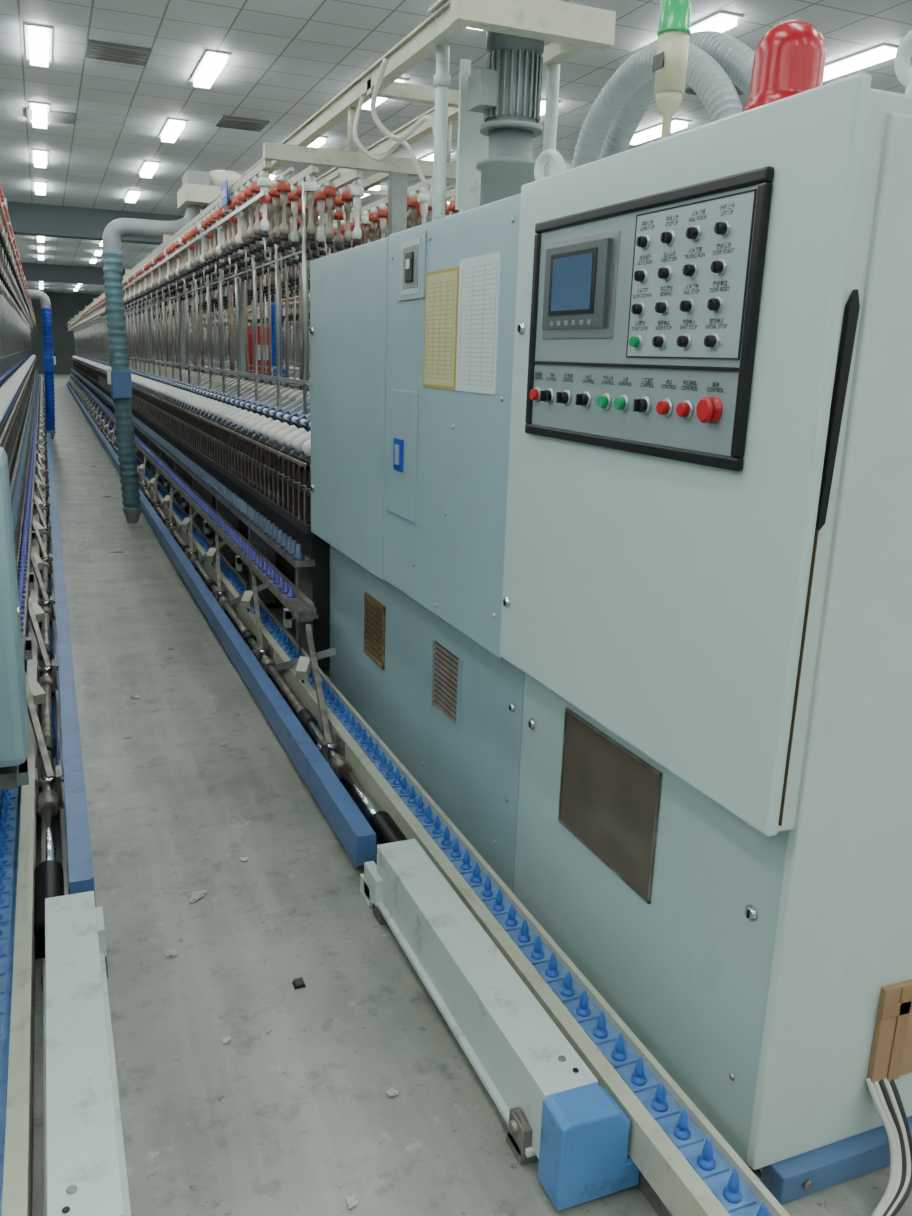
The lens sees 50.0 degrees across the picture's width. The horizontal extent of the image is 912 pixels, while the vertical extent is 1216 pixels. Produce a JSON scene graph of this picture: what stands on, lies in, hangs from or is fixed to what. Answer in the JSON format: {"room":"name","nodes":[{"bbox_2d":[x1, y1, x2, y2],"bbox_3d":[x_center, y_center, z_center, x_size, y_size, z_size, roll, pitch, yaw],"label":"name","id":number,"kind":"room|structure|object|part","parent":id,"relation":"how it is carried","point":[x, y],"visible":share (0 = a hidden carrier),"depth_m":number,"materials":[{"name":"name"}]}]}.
{"room":"textile factory","nodes":[
{"label":"textile factory","id":0,"kind":"room"},
{"bbox_2d":[30,292,283,374],"bbox_3d":[-21.155,-15.711,56.264,23.000,4.500,0.150,-4,15,-22],"label":"wall","id":1,"kind":"structure","parent":0,"point":[64,306],"depth_m":55.58,"materials":[{"name":"grey paint"}]},
{"bbox_2d":[289,335,309,359],"bbox_3d":[2.447,-8.258,30.139,0.150,4.500,68.000,-4,15,-22],"label":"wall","id":2,"kind":"structure","parent":0,"point":[289,335],"depth_m":59.58,"materials":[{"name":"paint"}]},
{"bbox_2d":[7,201,183,284],"bbox_3d":[-9.994,-10.550,29.570,23.000,0.600,17.500,-4,15,-22],"label":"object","id":3,"kind":"structure","parent":2,"relation":"attached to","point":[30,219],"depth_m":21.27,"materials":[{"name":"grey paint"}]},
{"bbox_2d":[0,0,911,294],"bbox_3d":[-8.185,-9.747,25.238,23.000,0.100,68.000,-4,15,-22],"label":"ceiling","id":4,"kind":"structure","parent":0,"point":[288,59],"depth_m":10.66,"materials":[{"name":"tile"}]},
{"bbox_2d":[26,39,743,131],"bbox_3d":[-1.527,-6.623,14.129,8.600,0.034,11.000,-4,15,-22],"label":"air vents","id":5,"kind":"object","parent":4,"relation":"in","point":[98,50],"depth_m":10.16,"materials":[{"name":"grey metal"}]},
{"bbox_2d":[24,10,898,290],"bbox_3d":[-7.169,-9.275,23.876,16.440,0.074,63.370,-4,15,-22],"label":"ceiling lights","id":6,"kind":"object","parent":4,"relation":"attached to","point":[38,38],"depth_m":10.23},
{"bbox_2d":[32,374,911,1215],"bbox_3d":[-8.337,-5.292,26.372,23.000,0.100,68.000,-4,15,-22],"label":"floor","id":7,"kind":"structure","parent":0,"point":[293,1115],"depth_m":2.60,"materials":[{"name":"concrete"}]},
{"bbox_2d":[0,447,28,767],"bbox_3d":[-1.599,0.398,2.014,1.300,1.330,1.420,-4,15,-22],"label":"cabinet","id":8,"kind":"object","parent":7,"relation":"on","point":[14,723],"visible":1,"depth_m":2.60,"materials":[{"name":"metal"}]},
{"bbox_3d":[-1.106,0.125,2.100,0.138,0.650,1.124,-2,15,-14],"label":"access door","id":9,"kind":"part","parent":8,"relation":"part of","materials":[{"name":"teal paint"}]},
{"bbox_2d":[0,183,40,789],"bbox_3d":[-9.533,-5.199,20.450,1.420,2.560,40.753,-4,15,-22],"label":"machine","id":10,"kind":"object","parent":7,"relation":"on","point":[20,381],"visible":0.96,"depth_m":8.46,"materials":[{"name":"metal"}]},
{"bbox_3d":[-9.605,-4.703,20.713,1.280,1.465,40.440,-4,15,-22],"label":"frame","id":11,"kind":"part","parent":10,"relation":"part of","materials":[{"name":"grey metal"}]},
{"bbox_2d":[28,289,55,438],"bbox_3d":[-7.608,-4.412,16.401,1.630,3.120,0.560,-4,15,-22],"label":"vacuum cleaner","id":12,"kind":"object","parent":10,"relation":"on","point":[49,360],"visible":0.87,"depth_m":16.64,"materials":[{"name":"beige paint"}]},
{"bbox_2d":[0,377,134,1215],"bbox_3d":[-9.063,-4.315,21.388,0.330,0.417,45.730,-4,15,-22],"label":"rail","id":13,"kind":"object","parent":7,"relation":"on","point":[85,1171],"visible":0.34,"depth_m":2.36,"materials":[{"name":"white metal"}]},
{"bbox_2d":[132,293,309,380],"bbox_3d":[-5.420,-5.882,23.685,1.420,2.560,40.753,-4,15,-22],"label":"frame","id":14,"kind":"object","parent":7,"relation":"on","point":[290,311],"visible":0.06,"depth_m":20.45,"materials":[{"name":"metal"}]},
{"bbox_3d":[-5.492,-5.386,23.948,1.280,1.465,40.440,-4,15,-22],"label":"frame","id":15,"kind":"part","parent":14,"relation":"part of","materials":[{"name":"metal"}]},
{"bbox_2d":[204,325,309,366],"bbox_3d":[-3.079,-6.043,24.632,1.420,2.560,40.753,-4,15,-22],"label":"frame","id":16,"kind":"object","parent":7,"relation":"on","point":[290,325],"visible":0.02,"depth_m":34.65,"materials":[{"name":"metal"}]},
{"bbox_2d":[248,326,268,374],"bbox_3d":[-2.768,-2.948,13.748,0.290,1.950,0.310,-4,15,-22],"label":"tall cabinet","id":17,"kind":"object","parent":7,"relation":"on","point":[250,357],"visible":0.12,"depth_m":13.47,"materials":[{"name":"red metal"}]},
{"bbox_2d":[130,695,398,1208],"bbox_3d":[-0.823,0.783,3.279,0.429,0.010,3.134,-4,15,-22],"label":"debris","id":18,"kind":"object","parent":7,"relation":"on","point":[351,1202],"visible":1,"depth_m":2.66,"materials":[{"name":"grey"}]},
{"bbox_2d":[68,142,465,671],"bbox_3d":[-7.760,-5.721,22.738,1.420,2.560,40.753,-4,15,-22],"label":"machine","id":19,"kind":"object","parent":7,"relation":"on","point":[234,446],"visible":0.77,"depth_m":6.32,"materials":[{"name":"metal"}]},
{"bbox_3d":[-7.833,-5.225,23.001,1.280,1.465,40.440,-4,15,-22],"label":"frame","id":20,"kind":"part","parent":19,"relation":"part of","materials":[{"name":"metal"}]},
{"bbox_2d":[271,301,285,377],"bbox_3d":[-1.698,-3.381,13.139,1.630,3.120,0.560,-4,15,-22],"label":"vacuum cleaner","id":21,"kind":"object","parent":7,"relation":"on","point":[273,309],"visible":0.11,"depth_m":12.77,"materials":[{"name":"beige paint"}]},
{"bbox_2d":[292,977,305,988],"bbox_3d":[-0.410,0.981,2.557,0.030,0.011,0.030,-4,15,-22],"label":"scrap","id":22,"kind":"object","parent":7,"relation":"on","point":[297,983],"visible":1,"depth_m":2.55,"materials":[{"name":"black plastic"}]},
{"bbox_2d":[66,377,789,1215],"bbox_3d":[-8.087,-4.382,21.783,0.330,0.417,45.730,-4,15,-22],"label":"rail","id":23,"kind":"object","parent":7,"relation":"on","point":[577,1093],"visible":0.89,"depth_m":2.44,"materials":[{"name":"metal"}]},
{"bbox_2d":[310,30,911,1215],"bbox_3d":[0.545,-0.217,3.107,1.276,2.122,3.901,-4,15,-22],"label":"tall cabinet","id":24,"kind":"object","parent":7,"relation":"on","point":[611,456],"visible":1,"depth_m":1.99,"materials":[{"name":"grey metal"}]},
{"bbox_2d":[78,0,615,314],"bbox_3d":[-7.580,-6.742,22.107,0.690,0.839,41.500,-4,15,-22],"label":"frame","id":25,"kind":"object","parent":24,"relation":"on","point":[566,29],"visible":0.72,"depth_m":3.94,"materials":[{"name":"beige paint"}]},
{"bbox_2d":[102,170,241,522],"bbox_3d":[-2.361,-2.349,8.997,1.630,3.120,0.560,-4,15,-22],"label":"hose","id":26,"kind":"object","parent":25,"relation":"on","point":[199,188],"visible":0.86,"depth_m":8.61,"materials":[{"name":"beige paint"}]},
{"bbox_3d":[-0.462,-0.830,4.053,0.014,1.230,1.102,-4,15,-22],"label":"door","id":27,"kind":"part","parent":24,"relation":"part of","materials":[{"name":"teal paint"}]},
{"bbox_2d":[364,592,385,669],"bbox_3d":[-0.347,0.094,4.147,0.008,0.270,0.270,-4,15,-22],"label":"vent","id":28,"kind":"object","parent":24,"relation":"attached to","point":[374,606],"depth_m":4.13,"materials":[{"name":"gold metal"}]},
{"bbox_3d":[-0.188,-0.530,3.386,0.016,0.435,0.270,-4,15,-22],"label":"plate","id":29,"kind":"part","parent":24,"relation":"part of","materials":[{"name":"teal paint"}]},
{"bbox_2d":[397,231,426,300],"bbox_3d":[-0.152,-1.112,3.194,0.020,0.200,0.260,-4,15,-22],"label":"switch plate","id":30,"kind":"object","parent":24,"relation":"attached to","point":[412,245],"depth_m":3.17,"materials":[{"name":"white plastic"}]},
{"bbox_3d":[-0.212,0.242,3.867,0.013,0.780,2.138,-4,15,-22],"label":"panel","id":31,"kind":"part","parent":24,"relation":"part of","materials":[{"name":"teal paint"}]},
{"bbox_2d":[430,640,462,729],"bbox_3d":[-0.035,0.262,3.398,0.014,0.245,0.255,-4,15,-22],"label":"vent","id":32,"kind":"object","parent":24,"relation":"attached to","point":[446,691],"depth_m":3.38,"materials":[{"name":"metal"}]},
{"bbox_3d":[-0.049,-0.575,3.075,0.014,1.225,1.060,-4,15,-22],"label":"door","id":33,"kind":"part","parent":24,"relation":"part of","materials":[{"name":"teal paint"}]},
{"bbox_2d":[467,31,543,205],"bbox_3d":[0.197,-1.798,3.761,0.290,0.819,0.260,-4,15,-22],"label":"motor","id":34,"kind":"object","parent":24,"relation":"on","point":[507,91],"visible":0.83,"depth_m":3.67,"materials":[{"name":"grey metal"}]},
{"bbox_3d":[0.343,-0.581,2.029,0.024,0.449,0.795,-4,15,-22],"label":"panel plate and screen","id":35,"kind":"part","parent":24,"relation":"part of","materials":[{"name":"metal"}]},
{"bbox_3d":[0.347,-0.581,2.030,0.016,0.497,0.843,-4,15,-22],"label":"panel frame","id":36,"kind":"part","parent":24,"relation":"part of","materials":[{"name":"black plastic"}]},
{"bbox_3d":[0.405,0.633,2.403,0.017,0.775,1.115,-4,15,-22],"label":"door","id":37,"kind":"part","parent":24,"relation":"part of","materials":[{"name":"teal paint"}]},
{"bbox_2d":[571,31,754,168],"bbox_3d":[0.564,-1.322,2.725,0.224,0.482,1.108,-2,15,-17],"label":"air hose","id":38,"kind":"object","parent":24,"relation":"on","point":[715,60],"visible":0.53,"depth_m":2.62,"materials":[{"name":"white plastic"}]},
{"bbox_2d":[652,0,691,138],"bbox_3d":[0.468,-1.213,2.109,0.072,0.519,0.072,-4,15,-22],"label":"light","id":39,"kind":"object","parent":24,"relation":"on","point":[669,65],"visible":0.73,"depth_m":2.09,"materials":[{"name":"beige plastic"}]},
{"bbox_3d":[0.366,-0.324,2.083,0.026,1.225,1.130,-4,15,-22],"label":"door","id":40,"kind":"part","parent":24,"relation":"part of","materials":[{"name":"teal paint"}]},
{"bbox_2d":[742,20,825,111],"bbox_3d":[0.623,-0.985,1.845,0.152,0.217,0.152,-4,15,-22],"label":"beacon","id":41,"kind":"object","parent":24,"relation":"on","point":[789,59],"visible":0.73,"depth_m":1.79,"materials":[{"name":"red plastic"}]}
]}

